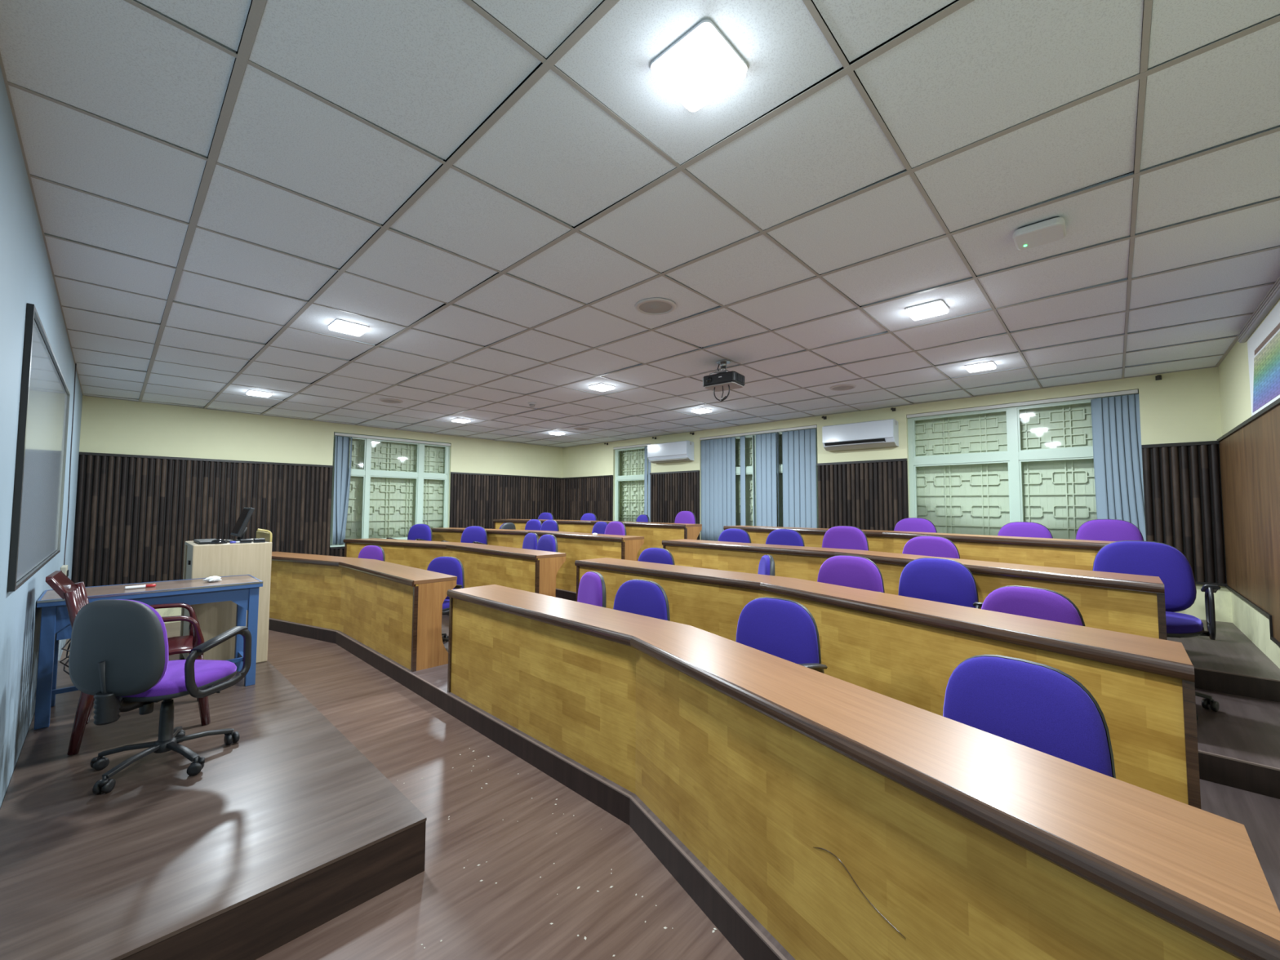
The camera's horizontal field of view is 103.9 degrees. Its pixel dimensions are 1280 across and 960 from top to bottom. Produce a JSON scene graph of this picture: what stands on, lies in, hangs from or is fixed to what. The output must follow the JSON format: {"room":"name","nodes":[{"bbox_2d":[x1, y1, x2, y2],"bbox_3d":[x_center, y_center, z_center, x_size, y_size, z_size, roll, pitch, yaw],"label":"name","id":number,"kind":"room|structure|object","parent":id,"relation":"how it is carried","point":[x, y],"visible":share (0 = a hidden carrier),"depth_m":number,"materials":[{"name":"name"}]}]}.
{"room":"lecture hall","nodes":[
{"label":"lecture hall","id":0,"kind":"room"},
{"bbox_2d":[0,66,82,808],"bbox_3d":[-3.155,0.160,2.510,9.860,2.893,0.150,-3,-4,43],"label":"wall","id":1,"kind":"structure","parent":0,"point":[26,276],"depth_m":2.04,"materials":[{"name":"blue paint"}]},
{"bbox_2d":[7,302,70,591],"bbox_3d":[-3.356,-0.100,2.841,2.390,1.165,0.031,-3,-4,43],"label":"whiteboard","id":2,"kind":"object","parent":1,"relation":"attached to","point":[45,394],"visible":1,"depth_m":2.47,"materials":[{"name":"ceramic"}]},
{"bbox_2d":[60,564,69,576],"bbox_3d":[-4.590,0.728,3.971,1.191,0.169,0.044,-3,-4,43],"label":"wall socket","id":3,"kind":"object","parent":1,"relation":"attached to","point":[64,568],"visible":0.59,"depth_m":3.98,"materials":[{"name":"beige plastic"}]},
{"bbox_2d":[63,363,76,564],"bbox_3d":[-5.114,-0.130,4.498,0.185,1.825,0.012,-3,-4,43],"label":"cable","id":4,"kind":"object","parent":1,"relation":"attached to","point":[75,363],"visible":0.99,"depth_m":4.50,"materials":[{"name":"plastic"}]},
{"bbox_2d":[71,395,562,623],"bbox_3d":[-4.172,0.458,8.359,0.334,2.893,6.965,-3,-4,43],"label":"wall","id":5,"kind":"structure","parent":0,"point":[153,478],"depth_m":6.66,"materials":[{"name":"beige paint"}]},
{"bbox_2d":[329,431,449,546],"bbox_3d":[-4.133,0.180,8.387,0.270,1.770,1.883,-3,-4,43],"label":"window","id":6,"kind":"structure","parent":5,"relation":"in","point":[396,486],"depth_m":8.49,"materials":[{"name":"green paint"}]},
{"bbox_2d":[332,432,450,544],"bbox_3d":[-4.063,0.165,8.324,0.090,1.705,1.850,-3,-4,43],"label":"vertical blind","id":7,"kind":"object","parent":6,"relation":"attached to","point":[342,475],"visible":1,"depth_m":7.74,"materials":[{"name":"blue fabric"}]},
{"bbox_2d":[345,442,444,537],"bbox_3d":[-4.202,0.171,8.452,0.021,1.745,1.883,-3,-4,43],"label":"grille","id":8,"kind":"object","parent":6,"relation":"attached to","point":[392,500],"depth_m":8.50,"materials":[{"name":"white metal"}]},
{"bbox_2d":[0,0,1279,448],"bbox_3d":[-0.669,-1.052,5.126,9.560,0.123,7.165,-3,-4,43],"label":"ceiling","id":9,"kind":"structure","parent":0,"point":[494,190],"depth_m":2.04,"materials":[{"name":"tile"}]},
{"bbox_2d":[246,390,271,397],"bbox_3d":[-4.282,-0.969,5.633,0.208,0.027,0.208,-3,-4,43],"label":"recessed light","id":10,"kind":"object","parent":9,"relation":"in","point":[253,393],"visible":1,"depth_m":5.59,"materials":[{"name":"white plastic"}]},
{"bbox_2d":[328,319,368,336],"bbox_3d":[-2.050,-1.069,3.525,0.208,0.027,0.208,-3,-4,43],"label":"recessed light","id":11,"kind":"object","parent":9,"relation":"in","point":[338,325],"visible":1,"depth_m":3.49,"materials":[{"name":"white plastic"}]},
{"bbox_2d":[378,398,402,403],"bbox_3d":[-3.000,-0.950,6.038,0.258,0.012,0.258,-3,-4,43],"label":"ceiling speaker","id":12,"kind":"object","parent":9,"relation":"attached to","point":[384,400],"visible":1,"depth_m":6.02},
{"bbox_2d":[381,400,400,402],"bbox_3d":[-3.000,-0.948,6.038,0.214,0.008,0.214,-3,-4,43],"label":"speaker grille","id":13,"kind":"object","parent":12,"relation":"attached to","point":[384,401],"depth_m":6.04,"materials":[{"name":"white metal"}]},
{"bbox_2d":[451,417,471,422],"bbox_3d":[-2.633,-0.873,7.374,0.208,0.027,0.208,-3,-4,43],"label":"recessed light","id":14,"kind":"object","parent":9,"relation":"in","point":[457,420],"visible":1,"depth_m":7.32,"materials":[{"name":"white"}]},
{"bbox_2d":[528,402,536,406],"bbox_3d":[-1.323,-0.922,6.145,0.100,0.045,0.100,-3,-4,43],"label":"smoke detector","id":15,"kind":"object","parent":9,"relation":"attached to","point":[531,404],"visible":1,"depth_m":6.12,"materials":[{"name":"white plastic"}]},
{"bbox_2d":[549,431,564,435],"bbox_3d":[-1.430,-0.802,8.645,0.208,0.027,0.208,-3,-4,43],"label":"recessed light","id":16,"kind":"object","parent":9,"relation":"in","point":[551,433],"visible":1,"depth_m":8.59,"materials":[{"name":"white plastic"}]},
{"bbox_2d":[573,427,589,430],"bbox_3d":[-0.955,-0.832,8.181,0.258,0.012,0.258,-3,-4,43],"label":"ceiling speaker","id":17,"kind":"object","parent":9,"relation":"attached to","point":[576,428],"visible":1,"depth_m":8.17},
{"bbox_2d":[588,382,614,391],"bbox_3d":[-0.401,-0.972,5.266,0.208,0.027,0.208,-3,-4,43],"label":"recessed light","id":18,"kind":"object","parent":9,"relation":"in","point":[602,387],"visible":1,"depth_m":5.23,"materials":[{"name":"white plastic"}]},
{"bbox_2d":[635,297,675,315],"bbox_3d":[0.098,-1.087,3.155,0.258,0.012,0.258,-3,-4,43],"label":"ceiling speaker","id":19,"kind":"object","parent":9,"relation":"attached to","point":[652,306],"visible":1,"depth_m":3.14},
{"bbox_2d":[639,301,671,313],"bbox_3d":[0.098,-1.085,3.154,0.214,0.008,0.214,-3,-4,43],"label":"speaker grille","id":20,"kind":"object","parent":19,"relation":"attached to","point":[645,307],"depth_m":3.15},
{"bbox_2d":[650,19,747,111],"bbox_3d":[0.169,-1.168,1.430,0.208,0.027,0.208,-3,-4,43],"label":"recessed light","id":21,"kind":"object","parent":9,"relation":"in","point":[702,64],"visible":1,"depth_m":1.41,"materials":[{"name":"white plastic"}]},
{"bbox_2d":[690,408,711,413],"bbox_3d":[0.802,-0.902,6.538,0.208,0.027,0.208,-3,-4,43],"label":"recessed light","id":22,"kind":"object","parent":9,"relation":"in","point":[700,411],"visible":1,"depth_m":6.49,"materials":[{"name":"white"}]},
{"bbox_2d":[702,360,744,401],"bbox_3d":[0.732,-0.850,4.346,0.324,0.360,0.247,-2,-4,39],"label":"projector","id":23,"kind":"object","parent":9,"relation":"hanging from","point":[724,380],"visible":1,"depth_m":4.29,"materials":[{"name":"black plastic"}]},
{"bbox_2d":[736,373,744,382],"bbox_3d":[0.849,-0.863,4.237,0.003,0.060,0.142,-2,-4,39],"label":"vent","id":24,"kind":"object","parent":23,"relation":"attached to","point":[740,378],"depth_m":4.24,"materials":[{"name":"black plastic"}]},
{"bbox_2d":[830,384,856,391],"bbox_3d":[2.136,-0.969,5.271,0.258,0.012,0.258,-3,-4,43],"label":"ceiling speaker","id":25,"kind":"object","parent":9,"relation":"attached to","point":[842,387],"visible":1,"depth_m":5.25},
{"bbox_2d":[832,386,853,390],"bbox_3d":[2.135,-0.967,5.271,0.214,0.008,0.214,-3,-4,43],"label":"speaker grille","id":26,"kind":"object","parent":25,"relation":"attached to","point":[834,388],"depth_m":5.28,"materials":[{"name":"white metal"}]},
{"bbox_2d":[905,299,949,320],"bbox_3d":[1.817,-1.071,3.172,0.208,0.027,0.208,-3,-4,43],"label":"recessed light","id":27,"kind":"object","parent":9,"relation":"in","point":[935,308],"visible":1,"depth_m":3.14,"materials":[{"name":"white"}]},
{"bbox_2d":[964,360,996,372],"bbox_3d":[3.021,-1.001,4.443,0.208,0.027,0.208,-3,-4,43],"label":"recessed light","id":28,"kind":"object","parent":9,"relation":"in","point":[990,365],"visible":1,"depth_m":4.41,"materials":[{"name":"white plastic"}]},
{"bbox_2d":[1013,216,1066,249],"bbox_3d":[1.800,-1.109,2.257,0.180,0.046,0.180,-3,-4,43],"label":"wireless access point","id":29,"kind":"object","parent":9,"relation":"attached to","point":[1054,228],"visible":1,"depth_m":2.23,"materials":[{"name":"white plastic"}]},
{"bbox_2d":[59,588,1279,959],"bbox_3d":[-0.682,1.548,5.063,9.860,0.603,7.465,-3,-4,43],"label":"floor","id":30,"kind":"structure","parent":0,"point":[406,723],"depth_m":2.23,"materials":[{"name":"laminate"}]},
{"bbox_2d":[0,653,426,959],"bbox_3d":[-2.820,1.533,3.055,4.210,0.210,1.208,-3,-4,43],"label":"platform","id":31,"kind":"object","parent":30,"relation":"on","point":[286,828],"visible":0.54,"depth_m":1.96,"materials":[{"name":"laminate"}]},
{"bbox_2d":[59,638,71,675],"bbox_3d":[-3.975,1.164,3.532,0.109,0.515,0.147,-3,-4,43],"label":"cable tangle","id":32,"kind":"object","parent":31,"relation":"on","point":[68,641],"visible":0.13,"depth_m":3.49,"materials":[{"name":"plastic"}]},
{"bbox_2d":[45,570,210,755],"bbox_3d":[-2.921,0.967,2.898,0.671,0.902,0.558,3,-4,-44],"label":"armchair","id":33,"kind":"object","parent":31,"relation":"on","point":[75,595],"visible":0.51,"depth_m":2.82,"materials":[{"name":"red wood"}]},
{"bbox_2d":[33,574,262,729],"bbox_3d":[-3.255,1.079,3.380,0.522,0.727,1.040,-3,-4,43],"label":"table","id":34,"kind":"object","parent":31,"relation":"on","point":[242,590],"visible":0.8,"depth_m":3.23,"materials":[{"name":"blue laminate"}]},
{"bbox_2d":[124,583,155,589],"bbox_3d":[-3.283,0.701,3.293,0.019,0.019,0.146,-2,-4,37],"label":"marker","id":35,"kind":"object","parent":34,"relation":"on","point":[152,584],"visible":1,"depth_m":3.29,"materials":[{"name":"white plastic"}]},
{"bbox_2d":[202,576,222,582],"bbox_3d":[-3.055,0.707,3.581,0.081,0.042,0.095,0,-3,8],"label":"crumpled paper","id":36,"kind":"object","parent":34,"relation":"on","point":[211,579],"visible":1,"depth_m":3.56,"materials":[{"name":"white paper"}]},
{"bbox_2d":[68,599,251,794],"bbox_3d":[-2.357,0.975,2.471,0.596,0.848,0.561,0,-3,4],"label":"office chair","id":37,"kind":"object","parent":31,"relation":"on","point":[118,651],"visible":1,"depth_m":2.25,"materials":[{"name":"purple fabric"}]},
{"bbox_2d":[178,528,272,662],"bbox_3d":[-3.423,0.940,4.141,0.600,1.082,0.492,-3,-4,43],"label":"lectern","id":38,"kind":"object","parent":31,"relation":"on","point":[254,559],"visible":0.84,"depth_m":3.94,"materials":[{"name":"beige laminate"}]},
{"bbox_2d":[193,538,217,543],"bbox_3d":[-3.512,0.497,4.069,0.400,0.018,0.140,-3,-4,43],"label":"keyboard","id":39,"kind":"object","parent":38,"relation":"on","point":[197,540],"visible":0.62,"depth_m":3.99,"materials":[{"name":"black plastic"}]},
{"bbox_2d":[209,538,227,544],"bbox_3d":[-3.306,0.482,3.930,0.064,0.036,0.110,-3,-4,43],"label":"computer mouse","id":40,"kind":"object","parent":38,"relation":"on","point":[219,540],"visible":1,"depth_m":3.91,"materials":[{"name":"black plastic"}]},
{"bbox_2d":[230,541,239,543],"bbox_3d":[-3.202,0.494,3.986,0.017,0.017,0.095,-3,-4,43],"label":"marker","id":41,"kind":"object","parent":38,"relation":"on","point":[231,542],"visible":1,"depth_m":3.97,"materials":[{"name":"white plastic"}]},
{"bbox_2d":[225,507,254,542],"bbox_3d":[-3.359,0.372,4.207,0.320,0.282,0.160,-3,-4,43],"label":"monitor","id":42,"kind":"object","parent":38,"relation":"on","point":[239,530],"visible":0.91,"depth_m":4.15,"materials":[{"name":"black plastic"}]},
{"bbox_2d":[239,538,251,542],"bbox_3d":[-3.173,0.489,4.027,0.048,0.030,0.075,-3,-4,43],"label":"eraser","id":43,"kind":"object","parent":38,"relation":"on","point":[242,540],"visible":1,"depth_m":4.01,"materials":[{"name":"black plastic"}]},
{"bbox_2d":[253,537,265,542],"bbox_3d":[-3.111,0.493,4.093,0.048,0.030,0.075,-3,-4,43],"label":"eraser","id":44,"kind":"object","parent":38,"relation":"on","point":[260,540],"visible":1,"depth_m":4.08,"materials":[{"name":"black plastic"}]},
{"bbox_2d":[269,551,457,671],"bbox_3d":[-3.271,1.261,5.471,4.003,0.739,0.681,-2,-4,35],"label":"desk","id":45,"kind":"object","parent":30,"relation":"on","point":[395,611],"visible":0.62,"depth_m":4.87,"materials":[{"name":"orange laminate"}]},
{"bbox_2d":[358,545,385,561],"bbox_3d":[-3.440,1.233,6.062,0.596,0.853,0.561,-1,-3,23],"label":"office chair","id":46,"kind":"object","parent":30,"relation":"on","point":[369,552],"visible":0.05,"depth_m":6.23,"materials":[{"name":"purple fabric"}]},
{"bbox_2d":[386,524,432,541],"bbox_3d":[-3.474,1.141,7.555,0.596,0.943,0.561,-1,-3,18],"label":"office chair","id":47,"kind":"object","parent":30,"relation":"on","point":[417,531],"visible":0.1,"depth_m":7.73,"materials":[{"name":"blue fabric"}]},
{"bbox_2d":[426,556,464,641],"bbox_3d":[-2.019,1.179,4.810,0.596,0.843,0.561,-1,-3,18],"label":"office chair","id":48,"kind":"object","parent":30,"relation":"on","point":[451,566],"visible":0.18,"depth_m":4.96,"materials":[{"name":"blue fabric"}]},
{"bbox_2d":[342,537,566,597],"bbox_3d":[-2.447,1.185,6.348,4.003,0.739,0.681,-2,-4,35],"label":"desk","id":49,"kind":"object","parent":30,"relation":"on","point":[532,571],"visible":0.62,"depth_m":5.73,"materials":[{"name":"orange laminate"}]},
{"bbox_2d":[441,525,487,544],"bbox_3d":[-2.517,1.134,7.199,0.596,0.928,0.561,-1,-3,18],"label":"office chair","id":50,"kind":"object","parent":30,"relation":"on","point":[473,534],"visible":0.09,"depth_m":7.37,"materials":[{"name":"blue fabric"}]},
{"bbox_2d":[499,522,515,529],"bbox_3d":[-2.420,1.128,8.478,0.561,0.823,0.596,-1,-3,21],"label":"office chair","id":51,"kind":"object","parent":30,"relation":"on","point":[509,526],"visible":0.05,"depth_m":8.36,"materials":[{"name":"grey fabric"}]},
{"bbox_2d":[522,533,538,550],"bbox_3d":[-1.575,1.115,6.319,0.561,0.883,0.596,2,-4,-35],"label":"office chair","id":52,"kind":"object","parent":30,"relation":"on","point":[531,540],"visible":0.04,"depth_m":6.39,"materials":[{"name":"blue fabric"}]},
{"bbox_2d":[524,519,542,530],"bbox_3d":[-1.902,1.084,8.155,0.596,0.883,0.561,-2,-4,41],"label":"office chair","id":53,"kind":"object","parent":30,"relation":"on","point":[533,524],"visible":0.03,"depth_m":8.29,"materials":[{"name":"blue fabric"}]},
{"bbox_2d":[431,527,644,591],"bbox_3d":[-1.618,1.110,7.228,4.003,0.739,0.681,-2,-4,35],"label":"desk","id":54,"kind":"object","parent":30,"relation":"on","point":[576,545],"visible":0.39,"depth_m":6.55,"materials":[{"name":"orange laminate"}]},
{"bbox_2d":[537,512,553,519],"bbox_3d":[-1.915,1.031,9.301,0.596,0.858,0.561,-2,-4,39],"label":"office chair","id":55,"kind":"object","parent":30,"relation":"on","point":[544,516],"visible":0.11,"depth_m":9.43,"materials":[{"name":"blue fabric"}]},
{"bbox_2d":[536,533,557,552],"bbox_3d":[-1.246,1.077,5.718,0.561,0.898,0.596,3,-4,-39],"label":"office chair","id":56,"kind":"object","parent":30,"relation":"on","point":[548,542],"visible":0.05,"depth_m":5.80,"materials":[{"name":"blue fabric"}]},
{"bbox_2d":[540,520,559,531],"bbox_3d":[-1.553,1.057,7.661,0.596,0.888,0.561,-3,-4,43],"label":"office chair","id":57,"kind":"object","parent":30,"relation":"on","point":[548,525],"visible":0.05,"depth_m":7.78,"materials":[{"name":"blue fabric"}]},
{"bbox_2d":[403,747,716,956],"bbox_3d":[-0.726,1.587,1.960,1.998,0.004,1.274,-3,-4,43],"label":"crumbs","id":58,"kind":"object","parent":30,"relation":"on","point":[578,887],"visible":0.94,"depth_m":1.95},
{"bbox_2d":[580,512,597,520],"bbox_3d":[-1.072,1.017,8.916,0.596,0.853,0.561,-3,-4,43],"label":"office chair","id":59,"kind":"object","parent":30,"relation":"on","point":[586,517],"visible":0.05,"depth_m":9.04,"materials":[{"name":"blue fabric"}]},
{"bbox_2d":[577,571,606,608],"bbox_3d":[-0.540,1.110,3.598,0.561,0.868,0.596,2,-3,-28],"label":"office chair","id":60,"kind":"object","parent":30,"relation":"on","point":[592,587],"visible":0.07,"depth_m":3.63,"materials":[{"name":"purple fabric"}]},
{"bbox_2d":[492,519,702,560],"bbox_3d":[-0.804,1.033,8.095,4.003,0.739,0.681,-2,-4,35],"label":"desk","id":61,"kind":"object","parent":30,"relation":"on","point":[654,533],"visible":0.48,"depth_m":7.26,"materials":[{"name":"orange laminate"}]},
{"bbox_2d":[591,521,608,533],"bbox_3d":[-0.739,1.048,7.320,0.561,0.878,0.596,3,-4,-39],"label":"office chair","id":62,"kind":"object","parent":30,"relation":"on","point":[599,527],"visible":0.04,"depth_m":7.45,"materials":[{"name":"blue fabric"}]},
{"bbox_2d":[604,520,626,535],"bbox_3d":[-0.490,1.002,6.659,0.561,0.903,0.596,3,-4,-41],"label":"office chair","id":63,"kind":"object","parent":30,"relation":"on","point":[615,527],"visible":0.03,"depth_m":6.76,"materials":[{"name":"purple fabric"}]},
{"bbox_2d":[613,578,670,621],"bbox_3d":[-0.130,1.071,3.005,0.596,0.888,0.561,-2,-4,40],"label":"office chair","id":64,"kind":"object","parent":30,"relation":"on","point":[645,597],"visible":0.08,"depth_m":3.13,"materials":[{"name":"blue fabric"}]},
{"bbox_2d":[635,514,649,522],"bbox_3d":[-0.140,0.992,8.257,0.561,0.843,0.596,2,-3,-27],"label":"office chair","id":65,"kind":"object","parent":30,"relation":"on","point":[643,517],"visible":0.02,"depth_m":8.30,"materials":[{"name":"blue fabric"}]},
{"bbox_2d":[638,547,675,564],"bbox_3d":[0.010,1.049,4.528,0.596,0.843,0.561,-2,-4,41],"label":"office chair","id":66,"kind":"object","parent":30,"relation":"on","point":[656,555],"visible":0.06,"depth_m":4.66,"materials":[{"name":"blue fabric"}]},
{"bbox_2d":[674,511,696,524],"bbox_3d":[0.550,0.929,7.663,0.561,0.913,0.596,3,-4,-41],"label":"office chair","id":67,"kind":"object","parent":30,"relation":"on","point":[683,517],"visible":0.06,"depth_m":7.77,"materials":[{"name":"purple fabric"}]},
{"bbox_2d":[718,528,751,542],"bbox_3d":[0.909,0.966,5.459,0.561,0.863,0.596,3,-4,-45],"label":"office chair","id":68,"kind":"object","parent":30,"relation":"on","point":[731,535],"visible":0.06,"depth_m":5.59,"materials":[{"name":"blue fabric"}]},
{"bbox_2d":[757,554,775,576],"bbox_3d":[0.785,1.017,3.944,0.561,0.853,0.596,0,-3,5],"label":"office chair","id":69,"kind":"object","parent":30,"relation":"on","point":[766,564],"visible":0.09,"depth_m":3.81,"materials":[{"name":"blue fabric"}]},
{"bbox_2d":[736,596,827,673],"bbox_3d":[0.569,1.044,2.401,0.596,0.885,0.561,-2,-4,39],"label":"office chair","id":70,"kind":"object","parent":30,"relation":"on","point":[781,628],"visible":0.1,"depth_m":2.52,"materials":[{"name":"blue fabric"}]},
{"bbox_2d":[765,528,804,546],"bbox_3d":[1.353,0.939,5.040,0.561,0.878,0.596,3,-4,-45],"label":"office chair","id":71,"kind":"object","parent":30,"relation":"on","point":[779,536],"visible":0.04,"depth_m":5.17,"materials":[{"name":"blue fabric"}]},
{"bbox_2d":[822,525,869,551],"bbox_3d":[1.875,0.904,4.754,0.596,0.923,0.561,-2,-4,41],"label":"office chair","id":72,"kind":"object","parent":30,"relation":"on","point":[846,537],"visible":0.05,"depth_m":4.89,"materials":[{"name":"purple fabric"}]},
{"bbox_2d":[817,555,884,592],"bbox_3d":[1.322,0.964,3.304,0.596,0.896,0.561,-2,-4,39],"label":"office chair","id":73,"kind":"object","parent":30,"relation":"on","point":[847,571],"visible":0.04,"depth_m":3.44,"materials":[{"name":"purple fabric"}]},
{"bbox_2d":[446,584,1279,959],"bbox_3d":[-0.004,1.115,2.398,0.678,0.739,3.848,3,-4,-38],"label":"desk","id":74,"kind":"object","parent":30,"relation":"on","point":[851,821],"visible":1,"depth_m":1.37,"materials":[{"name":"orange laminate"}]},
{"bbox_2d":[574,557,1200,808],"bbox_3d":[0.821,1.040,3.275,0.678,0.739,3.848,3,-4,-38],"label":"desk","id":75,"kind":"object","parent":30,"relation":"on","point":[907,650],"visible":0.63,"depth_m":2.27,"materials":[{"name":"orange laminate"}]},
{"bbox_2d":[662,538,1167,639],"bbox_3d":[1.649,0.964,4.156,0.678,0.739,3.848,3,-4,-38],"label":"desk","id":76,"kind":"object","parent":30,"relation":"on","point":[1126,603],"visible":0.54,"depth_m":3.09,"materials":[{"name":"orange laminate"}]},
{"bbox_2d":[893,517,937,533],"bbox_3d":[2.897,0.843,5.375,0.596,0.868,0.561,-3,-4,43],"label":"office chair","id":77,"kind":"object","parent":30,"relation":"on","point":[909,524],"visible":0.05,"depth_m":5.51,"materials":[{"name":"purple fabric"}]},
{"bbox_2d":[723,525,1115,570],"bbox_3d":[2.463,0.888,5.022,0.678,0.739,3.848,3,-4,-38],"label":"desk","id":78,"kind":"object","parent":30,"relation":"on","point":[1079,554],"visible":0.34,"depth_m":4.17,"materials":[{"name":"orange laminate"}]},
{"bbox_2d":[875,557,982,608],"bbox_3d":[1.781,0.949,3.063,0.596,0.905,0.561,-2,-4,40],"label":"office chair","id":79,"kind":"object","parent":30,"relation":"on","point":[944,580],"visible":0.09,"depth_m":3.20,"materials":[{"name":"blue fabric"}]},
{"bbox_2d":[902,535,959,559],"bbox_3d":[2.324,0.900,4.095,0.596,0.865,0.561,-3,-4,43],"label":"office chair","id":80,"kind":"object","parent":30,"relation":"on","point":[924,545],"visible":0.06,"depth_m":4.23,"materials":[{"name":"purple fabric"}]},
{"bbox_2d":[997,521,1053,538],"bbox_3d":[3.568,0.820,4.672,0.596,0.848,0.561,-3,-4,43],"label":"office chair","id":81,"kind":"object","parent":30,"relation":"on","point":[1020,529],"visible":0.06,"depth_m":4.82,"materials":[{"name":"purple fabric"}]},
{"bbox_2d":[942,654,1115,778],"bbox_3d":[1.061,1.010,1.485,0.561,0.863,0.596,2,-4,-37],"label":"office chair","id":82,"kind":"object","parent":30,"relation":"on","point":[1042,708],"visible":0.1,"depth_m":1.57,"materials":[{"name":"blue fabric"}]},
{"bbox_2d":[981,585,1084,626],"bbox_3d":[1.793,0.951,2.395,0.561,0.833,0.596,2,-4,-35],"label":"office chair","id":83,"kind":"object","parent":30,"relation":"on","point":[1024,601],"visible":0.06,"depth_m":2.49,"materials":[{"name":"purple fabric"}]},
{"bbox_2d":[1075,519,1143,541],"bbox_3d":[3.966,0.778,4.229,0.596,0.888,0.561,-3,-4,43],"label":"office chair","id":84,"kind":"object","parent":30,"relation":"on","point":[1104,530],"visible":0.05,"depth_m":4.37,"materials":[{"name":"purple fabric"}]},
{"bbox_2d":[1092,540,1220,719],"bbox_3d":[2.937,0.821,2.927,0.561,0.908,0.596,3,-4,-45],"label":"office chair","id":85,"kind":"object","parent":30,"relation":"on","point":[1172,566],"visible":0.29,"depth_m":2.96,"materials":[{"name":"blue fabric"}]},
{"bbox_2d":[561,367,1232,622],"bbox_3d":[1.772,0.448,7.714,9.860,2.893,0.334,-3,-4,43],"label":"wall","id":86,"kind":"structure","parent":0,"point":[864,489],"depth_m":5.59,"materials":[{"name":"beige paint"}]},
{"bbox_2d":[614,446,648,521],"bbox_3d":[-0.085,0.242,9.459,0.998,1.790,0.270,-3,-4,43],"label":"window","id":87,"kind":"structure","parent":86,"relation":"in","point":[632,477],"depth_m":9.69,"materials":[{"name":"green paint"}]},
{"bbox_2d":[613,443,650,522],"bbox_3d":[-0.150,0.211,9.392,0.980,1.715,0.040,-3,-4,43],"label":"vertical blind","id":88,"kind":"object","parent":87,"relation":"attached to","point":[646,500],"visible":0.59,"depth_m":9.14,"materials":[{"name":"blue fabric"}]},
{"bbox_2d":[647,440,694,463],"bbox_3d":[0.520,-0.475,8.620,0.878,0.330,0.214,-3,-4,43],"label":"air conditioner","id":89,"kind":"object","parent":86,"relation":"attached to","point":[682,451],"visible":1,"depth_m":8.49,"materials":[{"name":"white plastic"}]},
{"bbox_2d":[701,427,818,528],"bbox_3d":[1.800,0.158,7.680,2.026,1.790,0.270,-3,-4,43],"label":"window","id":90,"kind":"structure","parent":86,"relation":"in","point":[750,477],"depth_m":7.86,"materials":[{"name":"green paint"}]},
{"bbox_2d":[699,425,817,541],"bbox_3d":[1.733,0.132,7.613,2.008,1.726,0.090,-3,-4,43],"label":"vertical blind","id":91,"kind":"object","parent":90,"relation":"attached to","point":[717,456],"visible":0.79,"depth_m":7.49,"materials":[{"name":"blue fabric"}]},
{"bbox_2d":[735,437,782,525],"bbox_3d":[1.864,0.149,7.748,2.026,1.765,0.021,-3,-4,43],"label":"grille","id":92,"kind":"object","parent":90,"relation":"attached to","point":[748,448],"depth_m":7.92,"materials":[{"name":"beige paint"}]},
{"bbox_2d":[822,418,898,451],"bbox_3d":[2.821,-0.568,6.447,0.888,0.330,0.214,-3,-4,43],"label":"air conditioner","id":93,"kind":"object","parent":86,"relation":"attached to","point":[882,433],"visible":1,"depth_m":6.34,"materials":[{"name":"white plastic"}]},
{"bbox_2d":[907,389,1138,539],"bbox_3d":[4.095,0.055,5.513,2.042,1.790,0.270,-3,-4,43],"label":"window","id":94,"kind":"structure","parent":86,"relation":"in","point":[983,472],"depth_m":5.64,"materials":[{"name":"green paint"}]},
{"bbox_2d":[906,389,1146,541],"bbox_3d":[4.062,0.027,5.415,2.112,1.725,0.046,-3,-4,43],"label":"vertical blind","id":95,"kind":"object","parent":94,"relation":"attached to","point":[1115,420],"visible":0.66,"depth_m":4.87,"materials":[{"name":"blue fabric"}]},
{"bbox_2d":[1155,374,1161,380],"bbox_3d":[4.826,-0.957,4.659,0.040,0.040,0.086,-3,-4,43],"label":"wall bracket","id":96,"kind":"object","parent":86,"relation":"attached to","point":[1158,377],"visible":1,"depth_m":4.67,"materials":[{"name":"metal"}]},
{"bbox_2d":[1217,298,1279,668],"bbox_3d":[2.769,0.148,1.805,0.182,2.893,6.965,-3,-4,43],"label":"wall","id":97,"kind":"structure","parent":0,"point":[1249,446],"depth_m":3.52,"materials":[{"name":"beige paint"}]},
{"bbox_2d":[1237,276,1279,342],"bbox_3d":[3.651,-1.037,2.906,0.036,0.070,1.750,-3,-4,43],"label":"wall strip","id":98,"kind":"object","parent":97,"relation":"attached to","point":[1273,296],"visible":1,"depth_m":3.02,"materials":[{"name":"grey plastic"}]},
{"bbox_2d":[1247,301,1279,416],"bbox_3d":[3.617,-0.725,2.838,0.008,0.520,1.630,-3,-4,43],"label":"poster","id":99,"kind":"object","parent":97,"relation":"attached to","point":[1264,345],"visible":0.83,"depth_m":3.07,"materials":[{"name":"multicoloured paper"}]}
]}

